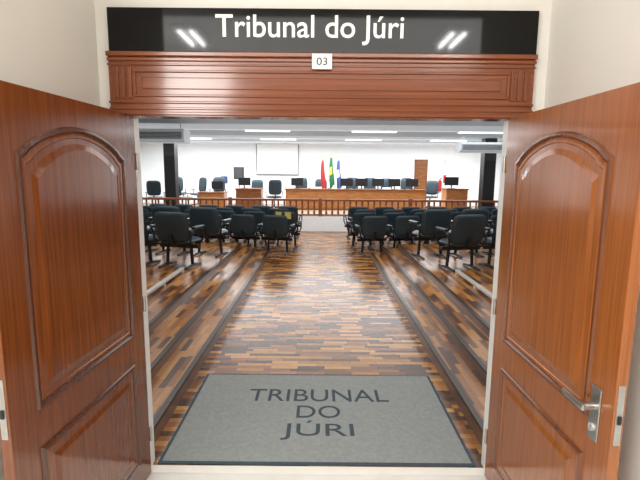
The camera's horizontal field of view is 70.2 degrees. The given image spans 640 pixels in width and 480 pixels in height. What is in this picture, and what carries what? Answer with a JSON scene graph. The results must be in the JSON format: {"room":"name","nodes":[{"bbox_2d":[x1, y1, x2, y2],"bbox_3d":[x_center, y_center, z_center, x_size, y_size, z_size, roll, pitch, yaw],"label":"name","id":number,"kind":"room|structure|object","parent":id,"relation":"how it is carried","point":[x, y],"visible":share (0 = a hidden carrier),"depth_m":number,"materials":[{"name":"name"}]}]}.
{"room":"courthouse hallway","nodes":[
{"label":"courthouse hallway","id":0,"kind":"room"},
{"bbox_2d":[0,0,100,479],"bbox_3d":[-2.599,-0.157,1.982,2.800,3.300,1.150,1,8,0],"label":"wall","id":1,"kind":"structure","parent":0,"point":[50,46],"depth_m":2.02,"materials":[{"name":"paint"}]},
{"bbox_2d":[140,143,142,195],"bbox_3d":[-7.538,-1.381,10.895,0.100,3.000,16.670,1,8,0],"label":"wall","id":2,"kind":"structure","parent":0,"point":[140,143],"depth_m":19.05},
{"bbox_2d":[138,118,503,130],"bbox_3d":[0.024,-2.734,10.719,15.000,0.140,1.100,1,8,0],"label":"trim","id":3,"kind":"structure","parent":2,"relation":"attached to","point":[143,122],"depth_m":10.19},
{"bbox_2d":[298,216,347,230],"bbox_3d":[0.004,-0.496,14.041,15.000,0.450,0.030,1,8,0],"label":"trim","id":4,"kind":"structure","parent":2,"relation":"attached to","point":[308,223],"depth_m":14.03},
{"bbox_2d":[155,128,502,131],"bbox_3d":[0.025,-2.924,11.752,15.000,0.070,1.000,1,8,0],"label":"trim","id":5,"kind":"structure","parent":2,"relation":"attached to","point":[155,128],"depth_m":12.14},
{"bbox_2d":[189,130,502,139],"bbox_3d":[0.028,-3.222,13.982,15.000,0.140,1.100,1,8,0],"label":"trim","id":6,"kind":"structure","parent":2,"relation":"attached to","point":[193,133],"depth_m":13.45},
{"bbox_2d":[190,138,501,144],"bbox_3d":[0.033,-3.722,17.194,15.000,0.100,1.000,1,8,0],"label":"trim","id":7,"kind":"structure","parent":2,"relation":"attached to","point":[214,140],"depth_m":16.70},
{"bbox_2d":[145,242,268,443],"bbox_3d":[-4.301,0.697,6.298,6.410,0.306,6.970,1,8,0],"label":"floor","id":8,"kind":"structure","parent":0,"point":[187,316],"depth_m":5.35,"materials":[{"name":"brown wood"}]},
{"bbox_2d":[143,213,157,252],"bbox_3d":[-3.408,-0.228,8.508,0.710,0.893,0.610,2,9,13],"label":"armchair","id":9,"kind":"object","parent":8,"relation":"on","point":[148,218],"visible":0.05,"depth_m":8.43,"materials":[{"name":"black plastic"}]},
{"bbox_2d":[143,215,160,265],"bbox_3d":[-2.948,-0.052,7.359,0.710,0.893,0.610,2,9,12],"label":"armchair","id":10,"kind":"object","parent":8,"relation":"on","point":[148,238],"visible":0.18,"depth_m":7.29,"materials":[{"name":"black plastic"}]},
{"bbox_2d":[147,267,183,295],"bbox_3d":[-2.085,0.585,5.960,0.080,0.065,1.900,1,8,0],"label":"bar","id":11,"kind":"object","parent":8,"relation":"on","point":[162,283],"visible":0.59,"depth_m":6.03,"materials":[{"name":"grey metal"}]},
{"bbox_2d":[150,206,191,255],"bbox_3d":[-2.698,-0.198,8.346,0.710,0.893,0.610,2,9,13],"label":"armchair","id":12,"kind":"object","parent":8,"relation":"on","point":[154,209],"visible":0.16,"depth_m":8.06,"materials":[{"name":"fabric"}]},
{"bbox_2d":[153,212,204,269],"bbox_3d":[-2.228,-0.021,7.195,0.710,0.893,0.610,2,9,13],"label":"armchair","id":13,"kind":"object","parent":8,"relation":"on","point":[172,228],"visible":1,"depth_m":6.95,"materials":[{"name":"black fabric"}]},
{"bbox_2d":[188,207,231,257],"bbox_3d":[-1.986,-0.167,8.184,0.710,0.893,0.610,2,9,12],"label":"armchair","id":14,"kind":"object","parent":8,"relation":"on","point":[207,216],"visible":0.85,"depth_m":7.93,"materials":[{"name":"fabric"}]},
{"bbox_2d":[147,473,486,479],"bbox_3d":[-0.017,1.923,-0.284,8.000,0.100,6.160,1,8,0],"label":"floor","id":15,"kind":"structure","parent":0,"point":[153,476],"depth_m":2.73,"materials":[{"name":"stone"}]},
{"bbox_2d":[143,203,497,216],"bbox_3d":[0.007,-0.843,16.699,15.000,0.550,5.330,1,8,0],"label":"floor","id":16,"kind":"structure","parent":0,"point":[144,204],"depth_m":16.22,"materials":[{"name":"carpet"}]},
{"bbox_2d":[145,181,164,203],"bbox_3d":[-5.735,-1.561,15.841,0.628,1.023,0.598,-1,9,-10],"label":"office chair","id":17,"kind":"object","parent":16,"relation":"on","point":[153,188],"visible":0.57,"depth_m":15.55,"materials":[{"name":"fabric"}]},
{"bbox_2d":[163,143,179,205],"bbox_3d":[-4.881,-2.191,14.947,0.360,2.550,0.360,1,8,0],"label":"pillar","id":18,"kind":"structure","parent":16,"relation":"on","point":[170,150],"depth_m":14.79,"materials":[{"name":"black paint"}]},
{"bbox_2d":[179,177,185,194],"bbox_3d":[-5.438,-1.839,17.335,0.628,1.137,0.598,-3,9,-20],"label":"office chair","id":19,"kind":"object","parent":16,"relation":"on","point":[180,178],"visible":0.13,"depth_m":17.53,"materials":[{"name":"black plastic"}]},
{"bbox_2d":[179,183,192,203],"bbox_3d":[-4.715,-1.556,15.946,0.598,1.001,0.628,-4,10,-30],"label":"office chair","id":20,"kind":"object","parent":16,"relation":"on","point":[180,192],"visible":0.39,"depth_m":15.71,"materials":[{"name":"black plastic"}]},
{"bbox_2d":[190,177,206,206],"bbox_3d":[-4.727,-1.866,17.632,0.628,1.114,0.598,8,11,39],"label":"office chair","id":21,"kind":"object","parent":16,"relation":"on","point":[202,181],"visible":0.68,"depth_m":17.66,"materials":[{"name":"fabric"}]},
{"bbox_2d":[197,191,227,206],"bbox_3d":[-3.888,-1.454,16.602,0.960,0.620,0.740,1,8,0],"label":"desk","id":22,"kind":"object","parent":16,"relation":"on","point":[202,194],"visible":0.68,"depth_m":16.26,"materials":[{"name":"brown wood"}]},
{"bbox_2d":[211,181,223,191],"bbox_3d":[-3.733,-1.954,16.578,0.460,0.380,0.180,2,9,13],"label":"monitor","id":23,"kind":"object","parent":22,"relation":"on","point":[217,185],"visible":1,"depth_m":16.55,"materials":[{"name":"black plastic"}]},
{"bbox_2d":[209,177,225,190],"bbox_3d":[-3.934,-1.856,17.534,0.628,1.137,0.598,1,8,0],"label":"office chair","id":24,"kind":"object","parent":16,"relation":"on","point":[214,178],"visible":0.19,"depth_m":17.69,"materials":[{"name":"fabric"}]},
{"bbox_2d":[235,188,263,207],"bbox_3d":[-2.537,-1.496,16.493,0.960,0.760,0.740,1,8,0],"label":"desk","id":25,"kind":"object","parent":16,"relation":"on","point":[240,192],"visible":0.7,"depth_m":16.14,"materials":[{"name":"brown wood"}]},
{"bbox_2d":[238,177,250,187],"bbox_3d":[-2.732,-2.069,16.459,0.460,0.380,0.180,2,9,13],"label":"monitor","id":26,"kind":"object","parent":25,"relation":"on","point":[244,181],"visible":0.86,"depth_m":16.43,"materials":[{"name":"black plastic"}]},
{"bbox_2d":[251,180,262,187],"bbox_3d":[-2.483,-1.798,17.540,0.628,1.046,0.598,2,9,10],"label":"office chair","id":27,"kind":"object","parent":16,"relation":"on","point":[255,183],"visible":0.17,"depth_m":17.69,"materials":[{"name":"fabric"}]},
{"bbox_2d":[265,180,282,207],"bbox_3d":[-1.663,-1.657,16.529,0.628,1.080,0.598,-2,9,-15],"label":"office chair","id":28,"kind":"object","parent":16,"relation":"on","point":[275,186],"visible":0.84,"depth_m":16.25,"materials":[{"name":"black fabric"}]},
{"bbox_2d":[295,178,307,187],"bbox_3d":[-0.734,-1.857,17.731,0.628,1.137,0.598,1,8,0],"label":"office chair","id":29,"kind":"object","parent":16,"relation":"on","point":[305,183],"visible":0.14,"depth_m":17.89,"materials":[{"name":"black plastic"}]},
{"bbox_2d":[142,196,498,216],"bbox_3d":[0.009,-1.014,14.059,11.210,0.570,0.110,1,8,0],"label":"balustrade","id":30,"kind":"object","parent":16,"relation":"on","point":[229,199],"visible":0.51,"depth_m":13.99,"materials":[{"name":"brown wood"}]},
{"bbox_2d":[315,179,326,187],"bbox_3d":[0.017,-1.897,18.230,0.628,1.080,0.598,1,9,5],"label":"office chair","id":31,"kind":"object","parent":16,"relation":"on","point":[318,181],"visible":0.13,"depth_m":18.39,"materials":[{"name":"fabric"}]},
{"bbox_2d":[321,155,325,187],"bbox_3d":[0.087,-2.229,17.355,0.236,2.000,0.218,7,11,36],"label":"flag","id":32,"kind":"object","parent":16,"relation":"on","point":[323,179],"visible":0.85,"depth_m":17.30,"materials":[{"name":"fabric"}]},
{"bbox_2d":[329,153,334,187],"bbox_3d":[0.407,-2.276,17.348,0.236,2.100,0.218,7,11,36],"label":"flag","id":33,"kind":"object","parent":16,"relation":"on","point":[331,173],"visible":0.93,"depth_m":17.29,"materials":[{"name":"fabric"}]},
{"bbox_2d":[336,156,341,187],"bbox_3d":[0.687,-2.224,17.355,0.236,2.000,0.218,7,11,36],"label":"flag","id":34,"kind":"object","parent":16,"relation":"on","point":[338,174],"visible":0.79,"depth_m":17.29,"materials":[{"name":"fabric"}]},
{"bbox_2d":[347,177,357,188],"bbox_3d":[1.266,-1.866,17.829,0.628,1.160,0.598,1,8,0],"label":"office chair","id":35,"kind":"object","parent":16,"relation":"on","point":[353,186],"visible":0.07,"depth_m":17.99,"materials":[{"name":"fabric"}]},
{"bbox_2d":[285,188,425,209],"bbox_3d":[1.263,-1.493,16.691,5.060,0.760,0.740,1,8,0],"label":"bench","id":36,"kind":"object","parent":16,"relation":"on","point":[291,193],"visible":0.73,"depth_m":16.34,"materials":[{"name":"brown wood"}]},
{"bbox_2d":[291,178,302,187],"bbox_3d":[-0.832,-2.082,16.656,0.460,0.380,0.180,2,9,13],"label":"monitor","id":37,"kind":"object","parent":36,"relation":"on","point":[297,182],"visible":0.88,"depth_m":16.63,"materials":[{"name":"black plastic"}]},
{"bbox_2d":[340,178,352,188],"bbox_3d":[0.968,-2.066,16.656,0.460,0.380,0.180,0,9,-6],"label":"monitor","id":38,"kind":"object","parent":36,"relation":"on","point":[346,182],"visible":1,"depth_m":16.63,"materials":[{"name":"black plastic"}]},
{"bbox_2d":[355,178,367,188],"bbox_3d":[1.518,-2.062,16.656,0.460,0.380,0.180,0,9,-4],"label":"monitor","id":39,"kind":"object","parent":36,"relation":"on","point":[361,182],"visible":1,"depth_m":16.63,"materials":[{"name":"black plastic"}]},
{"bbox_2d":[372,179,383,188],"bbox_3d":[2.118,-2.056,16.656,0.460,0.380,0.180,-2,9,-15],"label":"monitor","id":40,"kind":"object","parent":36,"relation":"on","point":[375,182],"visible":0.87,"depth_m":16.63,"materials":[{"name":"black plastic"}]},
{"bbox_2d":[388,179,400,188],"bbox_3d":[2.718,-2.051,16.656,0.460,0.380,0.180,-1,9,-10],"label":"monitor","id":41,"kind":"object","parent":36,"relation":"on","point":[391,182],"visible":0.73,"depth_m":16.63,"materials":[{"name":"black plastic"}]},
{"bbox_2d":[406,179,418,188],"bbox_3d":[3.368,-2.045,16.656,0.460,0.380,0.180,1,9,6],"label":"monitor","id":42,"kind":"object","parent":36,"relation":"on","point":[411,183],"visible":0.9,"depth_m":16.63,"materials":[{"name":"black plastic"}]},
{"bbox_2d":[364,178,375,188],"bbox_3d":[1.966,-1.860,17.829,0.628,1.160,0.598,1,8,0],"label":"office chair","id":43,"kind":"object","parent":16,"relation":"on","point":[369,186],"visible":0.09,"depth_m":17.98,"materials":[{"name":"black plastic"}]},
{"bbox_2d":[381,178,391,188],"bbox_3d":[2.664,-1.843,17.830,0.628,1.137,0.598,-1,9,-10],"label":"office chair","id":44,"kind":"object","parent":16,"relation":"on","point":[385,179],"visible":0.12,"depth_m":17.98,"materials":[{"name":"grey fabric"}]},
{"bbox_2d":[400,178,412,188],"bbox_3d":[3.368,-1.833,17.730,0.628,1.160,0.598,2,9,10],"label":"office chair","id":45,"kind":"object","parent":16,"relation":"on","point":[403,183],"visible":0.19,"depth_m":17.89,"materials":[{"name":"grey fabric"}]},
{"bbox_2d":[424,180,438,208],"bbox_3d":[4.170,-1.712,17.240,0.628,1.080,0.598,5,10,30],"label":"office chair","id":46,"kind":"object","parent":16,"relation":"on","point":[431,185],"visible":0.81,"depth_m":17.34,"materials":[{"name":"grey fabric"}]},
{"bbox_2d":[443,160,447,187],"bbox_3d":[4.776,-2.129,17.465,0.236,1.850,0.218,7,11,36],"label":"flag","id":47,"kind":"object","parent":16,"relation":"on","point":[445,167],"visible":0.62,"depth_m":17.40,"materials":[{"name":"fabric"}]},
{"bbox_2d":[441,188,468,208],"bbox_3d":[4.562,-1.331,15.498,0.760,0.850,0.740,1,8,0],"label":"desk","id":48,"kind":"object","parent":16,"relation":"on","point":[447,193],"visible":0.6,"depth_m":15.15,"materials":[{"name":"brown wood"}]},
{"bbox_2d":[444,177,458,187],"bbox_3d":[4.467,-1.948,15.456,0.460,0.380,0.180,2,9,13],"label":"monitor","id":49,"kind":"object","parent":48,"relation":"on","point":[451,181],"visible":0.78,"depth_m":15.43,"materials":[{"name":"black plastic"}]},
{"bbox_2d":[478,138,497,208],"bbox_3d":[5.167,-1.970,14.057,0.360,2.550,0.360,1,8,0],"label":"pillar","id":50,"kind":"structure","parent":16,"relation":"on","point":[488,160],"depth_m":13.90,"materials":[{"name":"black paint"}]},
{"bbox_3d":[-3.159,-1.909,18.222,0.469,1.045,0.538,0,8,0],"label":"speaker stand","id":51,"kind":"object","parent":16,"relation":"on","visible":0},
{"bbox_2d":[233,167,243,178],"bbox_3d":[-3.227,-2.663,18.105,0.380,0.480,0.308,1,8,0],"label":"loudspeaker","id":52,"kind":"object","parent":51,"relation":"on","point":[238,171],"visible":0.77,"depth_m":17.96,"materials":[{"name":"black plastic"}]},
{"bbox_2d":[234,168,241,177],"bbox_3d":[-3.227,-2.641,17.957,0.320,0.420,0.008,0,8,0],"label":"grille","id":53,"kind":"object","parent":52,"relation":"attached to","point":[237,171],"depth_m":17.95,"materials":[{"name":"grey plastic"}]},
{"bbox_2d":[153,231,488,467],"bbox_3d":[-0.005,0.616,8.464,15.000,0.100,11.390,1,8,0],"label":"floor","id":54,"kind":"structure","parent":0,"point":[322,307],"depth_m":5.37,"materials":[{"name":"wood"}]},
{"bbox_2d":[143,212,152,225],"bbox_3d":[-3.817,-0.224,10.489,0.710,0.893,0.610,2,9,8],"label":"armchair","id":55,"kind":"object","parent":54,"relation":"on","point":[146,214],"visible":0.07,"depth_m":10.15,"materials":[{"name":"black plastic"}]},
{"bbox_2d":[175,204,192,212],"bbox_3d":[-3.753,-0.581,12.881,0.710,0.893,0.610,1,9,6],"label":"armchair","id":56,"kind":"object","parent":54,"relation":"on","point":[183,207],"visible":0.09,"depth_m":12.54,"materials":[{"name":"fabric"}]},
{"bbox_2d":[205,214,231,242],"bbox_3d":[-2.376,-0.178,10.263,0.710,0.893,0.610,2,9,9],"label":"armchair","id":57,"kind":"object","parent":54,"relation":"on","point":[220,215],"visible":0.1,"depth_m":10.03,"materials":[{"name":"leather"}]},
{"bbox_2d":[215,207,234,241],"bbox_3d":[-2.447,-0.432,11.959,0.710,0.893,0.610,2,9,9],"label":"armchair","id":58,"kind":"object","parent":54,"relation":"on","point":[217,208],"visible":0.1,"depth_m":11.62,"materials":[{"name":"leather"}]},
{"bbox_2d":[218,210,235,239],"bbox_3d":[-2.248,-0.302,11.099,0.710,0.893,0.610,2,9,7],"label":"armchair","id":59,"kind":"object","parent":54,"relation":"on","point":[226,214],"visible":0.14,"depth_m":10.76,"materials":[{"name":"black plastic"}]},
{"bbox_2d":[226,205,244,235],"bbox_3d":[-2.301,-0.546,12.730,0.710,0.893,0.610,1,9,6],"label":"armchair","id":60,"kind":"object","parent":54,"relation":"on","point":[237,208],"visible":0.15,"depth_m":12.39,"materials":[{"name":"fabric"}]},
{"bbox_2d":[228,214,262,250],"bbox_3d":[-1.655,-0.155,10.150,0.710,0.893,0.610,2,9,8],"label":"armchair","id":61,"kind":"object","parent":54,"relation":"on","point":[243,226],"visible":0.89,"depth_m":9.89,"materials":[{"name":"fabric"}]},
{"bbox_2d":[241,208,263,242],"bbox_3d":[-1.724,-0.411,11.859,0.710,0.893,0.610,2,9,7],"label":"armchair","id":62,"kind":"object","parent":54,"relation":"on","point":[242,209],"visible":0.12,"depth_m":11.53,"materials":[{"name":"black plastic"}]},
{"bbox_2d":[243,211,266,247],"bbox_3d":[-1.525,-0.280,10.998,0.710,0.893,0.610,2,9,7],"label":"armchair","id":63,"kind":"object","parent":54,"relation":"on","point":[258,215],"visible":0.23,"depth_m":10.69,"materials":[{"name":"black plastic"}]},
{"bbox_2d":[252,206,270,214],"bbox_3d":[-1.575,-0.528,12.654,0.710,0.893,0.610,1,9,5],"label":"armchair","id":64,"kind":"object","parent":54,"relation":"on","point":[265,209],"visible":0.14,"depth_m":12.31,"materials":[{"name":"fabric"}]},
{"bbox_2d":[260,215,294,255],"bbox_3d":[-0.934,-0.132,10.037,0.710,0.893,0.610,2,9,9],"label":"armchair","id":65,"kind":"object","parent":54,"relation":"on","point":[275,227],"visible":0.99,"depth_m":9.78,"materials":[{"name":"black plastic"}]},
{"bbox_2d":[268,208,290,242],"bbox_3d":[-1.002,-0.389,11.758,0.710,0.893,0.610,2,9,9],"label":"armchair","id":66,"kind":"object","parent":54,"relation":"on","point":[271,211],"visible":0.14,"depth_m":11.44,"materials":[{"name":"black plastic"}]},
{"bbox_2d":[273,211,301,248],"bbox_3d":[-0.803,-0.259,10.898,0.710,0.893,0.610,2,9,9],"label":"armchair","id":67,"kind":"object","parent":54,"relation":"on","point":[292,220],"visible":0.42,"depth_m":10.66,"materials":[{"name":"black plastic"}]},
{"bbox_2d":[278,206,302,237],"bbox_3d":[-0.850,-0.511,12.579,0.710,0.893,0.610,1,9,7],"label":"armchair","id":68,"kind":"object","parent":54,"relation":"on","point":[294,209],"visible":0.31,"depth_m":12.26,"materials":[{"name":"fabric"}]},
{"bbox_2d":[158,374,475,466],"bbox_3d":[-0.019,1.306,3.461,1.985,0.014,1.270,1,8,0],"label":"doormat","id":69,"kind":"object","parent":54,"relation":"on","point":[231,419],"visible":1,"depth_m":3.27,"materials":[{"name":"carpet"}]},
{"bbox_2d":[343,207,367,238],"bbox_3d":[1.008,-0.494,12.579,0.710,0.893,0.610,0,9,-6],"label":"armchair","id":70,"kind":"object","parent":54,"relation":"on","point":[351,210],"visible":0.34,"depth_m":12.28,"materials":[{"name":"fabric"}]},
{"bbox_2d":[346,212,375,249],"bbox_3d":[1.007,-0.243,10.898,0.710,0.893,0.610,-1,9,-8],"label":"armchair","id":71,"kind":"object","parent":54,"relation":"on","point":[358,217],"visible":0.39,"depth_m":10.63,"materials":[{"name":"fabric"}]},
{"bbox_2d":[348,209,375,243],"bbox_3d":[1.108,-0.371,11.758,0.710,0.893,0.610,-1,9,-8],"label":"armchair","id":72,"kind":"object","parent":54,"relation":"on","point":[357,210],"visible":0.18,"depth_m":11.44,"materials":[{"name":"black plastic"}]},
{"bbox_2d":[355,216,388,256],"bbox_3d":[1.147,-0.113,10.037,0.710,0.893,0.610,-1,9,-9],"label":"armchair","id":73,"kind":"object","parent":54,"relation":"on","point":[374,228],"visible":1,"depth_m":9.78,"materials":[{"name":"fabric"}]},
{"bbox_2d":[375,207,393,237],"bbox_3d":[1.734,-0.499,12.655,0.710,0.893,0.610,0,9,-6],"label":"armchair","id":74,"kind":"object","parent":54,"relation":"on","point":[379,210],"visible":0.15,"depth_m":12.32,"materials":[{"name":"fabric"}]},
{"bbox_2d":[379,212,405,247],"bbox_3d":[1.730,-0.252,10.998,0.710,0.893,0.610,-1,9,-7],"label":"armchair","id":75,"kind":"object","parent":54,"relation":"on","point":[391,216],"visible":0.19,"depth_m":10.68,"materials":[{"name":"black plastic"}]},
{"bbox_2d":[382,209,402,242],"bbox_3d":[1.831,-0.380,11.859,0.710,0.893,0.610,-1,9,-7],"label":"armchair","id":76,"kind":"object","parent":54,"relation":"on","point":[385,210],"visible":0.06,"depth_m":11.52,"materials":[{"name":"black plastic"}]},
{"bbox_2d":[387,216,420,247],"bbox_3d":[1.868,-0.124,10.150,0.710,0.893,0.610,-1,9,-9],"label":"armchair","id":77,"kind":"object","parent":54,"relation":"on","point":[400,232],"visible":0.67,"depth_m":9.89,"materials":[{"name":"black plastic"}]},
{"bbox_2d":[401,207,419,215],"bbox_3d":[2.460,-0.504,12.730,0.710,0.893,0.610,0,9,-6],"label":"armchair","id":78,"kind":"object","parent":54,"relation":"on","point":[407,210],"visible":0.11,"depth_m":12.39,"materials":[{"name":"fabric"}]},
{"bbox_2d":[408,209,426,242],"bbox_3d":[2.554,-0.388,11.959,0.710,0.893,0.610,-1,9,-8],"label":"armchair","id":79,"kind":"object","parent":54,"relation":"on","point":[413,211],"visible":0.06,"depth_m":11.61,"materials":[{"name":"leather"}]},
{"bbox_2d":[410,212,428,243],"bbox_3d":[2.454,-0.261,11.099,0.710,0.893,0.610,-1,9,-9],"label":"armchair","id":80,"kind":"object","parent":54,"relation":"on","point":[419,214],"visible":0.09,"depth_m":10.75,"materials":[{"name":"black fabric"}]},
{"bbox_2d":[450,212,460,229],"bbox_3d":[3.176,-0.269,11.199,0.710,0.893,0.610,-1,9,-7],"label":"armchair","id":81,"kind":"object","parent":54,"relation":"on","point":[454,214],"visible":0.02,"depth_m":10.86,"materials":[{"name":"black fabric"}]},
{"bbox_2d":[453,207,471,211],"bbox_3d":[3.913,-0.514,12.881,0.710,0.893,0.610,0,9,-7],"label":"armchair","id":82,"kind":"object","parent":54,"relation":"on","point":[460,209],"visible":0.1,"depth_m":12.54,"materials":[{"name":"black fabric"}]},
{"bbox_2d":[486,215,496,244],"bbox_3d":[4.031,-0.156,10.489,0.710,0.893,0.610,-1,9,-9],"label":"armchair","id":83,"kind":"object","parent":54,"relation":"on","point":[493,217],"visible":0.05,"depth_m":10.15,"materials":[{"name":"black fabric"}]},
{"bbox_2d":[141,143,500,205],"bbox_3d":[0.022,-2.554,19.188,15.000,3.000,0.100,1,8,0],"label":"wall","id":84,"kind":"structure","parent":0,"point":[196,161],"depth_m":19.05,"materials":[{"name":"paint"}]},
{"bbox_2d":[255,143,299,174],"bbox_3d":[-1.771,-3.381,18.970,1.860,1.332,0.090,1,8,0],"label":"projection screen","id":85,"kind":"object","parent":84,"relation":"attached to","point":[271,158],"visible":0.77,"depth_m":18.96,"materials":[{"name":"fabric"}]},
{"bbox_2d":[414,159,427,204],"bbox_3d":[4.221,-2.409,19.103,0.540,1.910,0.100,1,8,0],"label":"door","id":86,"kind":"structure","parent":84,"relation":"in","point":[421,166],"depth_m":19.05,"materials":[{"name":"brown wood"}]},
{"bbox_2d":[94,0,551,111],"bbox_3d":[0.002,-0.225,2.590,15.000,3.300,0.080,1,8,0],"label":"wall","id":87,"kind":"structure","parent":0,"point":[544,7],"depth_m":2.40,"materials":[{"name":"paint"}]},
{"bbox_2d":[0,80,151,479],"bbox_3d":[-1.061,0.443,2.080,0.070,2.095,1.072,1,9,4],"label":"door","id":88,"kind":"structure","parent":87,"relation":"in","point":[74,397],"depth_m":1.89,"materials":[{"name":"brown wood"}]},
{"bbox_2d":[151,465,484,475],"bbox_3d":[-0.013,1.461,2.797,2.070,0.103,0.070,1,8,0],"label":"trim","id":89,"kind":"structure","parent":87,"relation":"attached to","point":[154,468],"depth_m":2.79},
{"bbox_2d":[133,117,508,468],"bbox_3d":[-0.003,0.368,2.679,2.070,2.100,0.080,1,8,0],"label":"trim","id":90,"kind":"structure","parent":87,"relation":"attached to","point":[136,122],"depth_m":2.67,"materials":[{"name":"paint"}]},
{"bbox_2d":[105,51,537,121],"bbox_3d":[-0.002,0.209,2.630,2.280,2.430,0.134,1,8,0],"label":"trim","id":91,"kind":"structure","parent":87,"relation":"attached to","point":[142,84],"depth_m":2.42,"materials":[{"name":"brown wood"}]},
{"bbox_2d":[312,54,331,68],"bbox_3d":[0.011,-0.937,2.388,0.105,0.078,0.005,1,8,0],"label":"number plate","id":92,"kind":"object","parent":91,"relation":"attached to","point":[319,61],"visible":1,"depth_m":2.39,"materials":[{"name":"plastic"}]},
{"bbox_2d":[106,7,538,53],"bbox_3d":[0.015,-1.099,2.402,2.260,0.220,0.033,1,8,0],"label":"wall sign","id":93,"kind":"object","parent":87,"relation":"attached to","point":[129,28],"visible":1,"depth_m":2.39,"materials":[{"name":"plastic"}]},
{"bbox_2d":[484,82,639,479],"bbox_3d":[1.026,0.461,2.078,0.160,2.095,1.072,0,9,0],"label":"door","id":94,"kind":"structure","parent":87,"relation":"in","point":[565,305],"depth_m":1.85,"materials":[{"name":"brown wood"}]},
{"bbox_2d":[185,129,501,140],"bbox_3d":[0.025,-2.848,10.666,15.000,0.100,16.670,1,8,0],"label":"ceiling","id":95,"kind":"structure","parent":0,"point":[185,129],"depth_m":13.22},
{"bbox_2d":[139,119,189,143],"bbox_3d":[-3.729,-2.437,9.998,1.600,0.580,0.512,1,8,0],"label":"air conditioner","id":96,"kind":"object","parent":95,"relation":"hanging from","point":[180,136],"visible":0.54,"depth_m":9.78,"materials":[{"name":"grey plastic"}]},
{"bbox_2d":[139,132,180,138],"bbox_3d":[-3.731,-2.254,9.773,1.500,0.135,0.012,0,8,0],"label":"vent grille","id":97,"kind":"object","parent":96,"relation":"attached to","point":[142,135],"depth_m":9.77,"materials":[{"name":"grey plastic"}]},
{"bbox_2d":[244,129,290,131],"bbox_3d":[-1.473,-3.089,12.786,1.300,0.076,0.300,1,8,0],"label":"ceiling light","id":98,"kind":"object","parent":95,"relation":"attached to","point":[246,130],"visible":0.73,"depth_m":12.70,"materials":[{"name":"white plastic"}]},
{"bbox_2d":[259,138,295,139],"bbox_3d":[-1.469,-3.576,16.050,1.300,0.076,0.300,1,8,0],"label":"ceiling light","id":99,"kind":"object","parent":95,"relation":"attached to","point":[259,138],"visible":0.58,"depth_m":15.97,"materials":[{"name":"white plastic"}]},
{"bbox_2d":[345,139,381,140],"bbox_3d":[1.531,-3.550,16.050,1.300,0.076,0.300,1,8,0],"label":"ceiling light","id":100,"kind":"object","parent":95,"relation":"attached to","point":[345,139],"visible":0.66,"depth_m":15.97,"materials":[{"name":"white plastic"}]},
{"bbox_2d":[351,130,397,132],"bbox_3d":[1.527,-3.062,12.786,1.300,0.076,0.300,1,8,0],"label":"ceiling light","id":101,"kind":"object","parent":95,"relation":"attached to","point":[359,131],"visible":0.72,"depth_m":12.70,"materials":[{"name":"white plastic"}]},
{"bbox_2d":[455,133,501,152],"bbox_3d":[4.625,-2.812,13.066,1.300,0.600,0.512,1,8,0],"label":"air conditioner","id":102,"kind":"object","parent":95,"relation":"hanging from","point":[461,147],"visible":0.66,"depth_m":12.85,"materials":[{"name":"grey plastic"}]},
{"bbox_2d":[469,146,501,149],"bbox_3d":[4.623,-2.620,12.842,1.200,0.135,0.012,0,8,0],"label":"vent grille","id":103,"kind":"object","parent":102,"relation":"attached to","point":[470,147],"depth_m":12.84,"materials":[{"name":"grey plastic"}]},
{"bbox_2d":[456,131,502,133],"bbox_3d":[4.527,-3.036,12.786,1.300,0.076,0.300,1,8,0],"label":"ceiling light","id":104,"kind":"object","parent":95,"relation":"attached to","point":[473,132],"visible":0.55,"depth_m":12.70,"materials":[{"name":"white plastic"}]},
{"bbox_2d":[371,244,494,445],"bbox_3d":[4.288,0.772,6.298,6.410,0.306,6.970,1,8,0],"label":"floor","id":105,"kind":"structure","parent":0,"point":[450,318],"depth_m":5.38,"materials":[{"name":"brown wood"}]},
{"bbox_2d":[409,209,452,259],"bbox_3d":[1.989,-0.132,8.184,0.710,0.893,0.610,-1,9,-12],"label":"armchair","id":106,"kind":"object","parent":105,"relation":"on","point":[431,218],"visible":0.89,"depth_m":7.93,"materials":[{"name":"black fabric"}]},
{"bbox_2d":[436,214,486,271],"bbox_3d":[2.228,0.018,7.195,0.710,0.893,0.610,-1,9,-12],"label":"armchair","id":107,"kind":"object","parent":105,"relation":"on","point":[467,231],"visible":1,"depth_m":6.95,"materials":[{"name":"black fabric"}]},
{"bbox_2d":[448,209,489,257],"bbox_3d":[2.701,-0.150,8.346,0.710,0.893,0.610,-1,9,-13],"label":"armchair","id":108,"kind":"object","parent":105,"relation":"on","point":[485,212],"visible":0.18,"depth_m":8.07,"materials":[{"name":"fabric"}]},
{"bbox_2d":[455,270,491,298],"bbox_3d":[2.075,0.621,5.960,0.080,0.065,1.900,1,8,0],"label":"bar","id":109,"kind":"object","parent":105,"relation":"on","point":[458,272],"visible":0.59,"depth_m":6.04,"materials":[{"name":"grey metal"}]},
{"bbox_2d":[478,221,496,268],"bbox_3d":[2.949,-0.001,7.359,0.710,0.893,0.610,-2,9,-13],"label":"armchair","id":110,"kind":"object","parent":105,"relation":"on","point":[491,240],"visible":0.13,"depth_m":7.29,"materials":[{"name":"leather"}]},
{"bbox_2d":[482,214,497,255],"bbox_3d":[3.412,-0.168,8.508,0.710,0.893,0.610,-1,9,-13],"label":"armchair","id":111,"kind":"object","parent":105,"relation":"on","point":[490,221],"visible":0.06,"depth_m":8.38,"materials":[{"name":"black plastic"}]},
{"bbox_2d":[497,153,501,205],"bbox_3d":[7.561,-1.249,10.895,0.100,3.000,16.670,1,8,0],"label":"wall","id":112,"kind":"structure","parent":0,"point":[501,153],"depth_m":19.07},
{"bbox_2d":[544,0,639,479],"bbox_3d":[2.606,-0.112,1.982,2.790,3.300,1.150,1,8,0],"label":"wall","id":113,"kind":"structure","parent":0,"point":[594,46],"depth_m":1.96,"materials":[{"name":"paint"}]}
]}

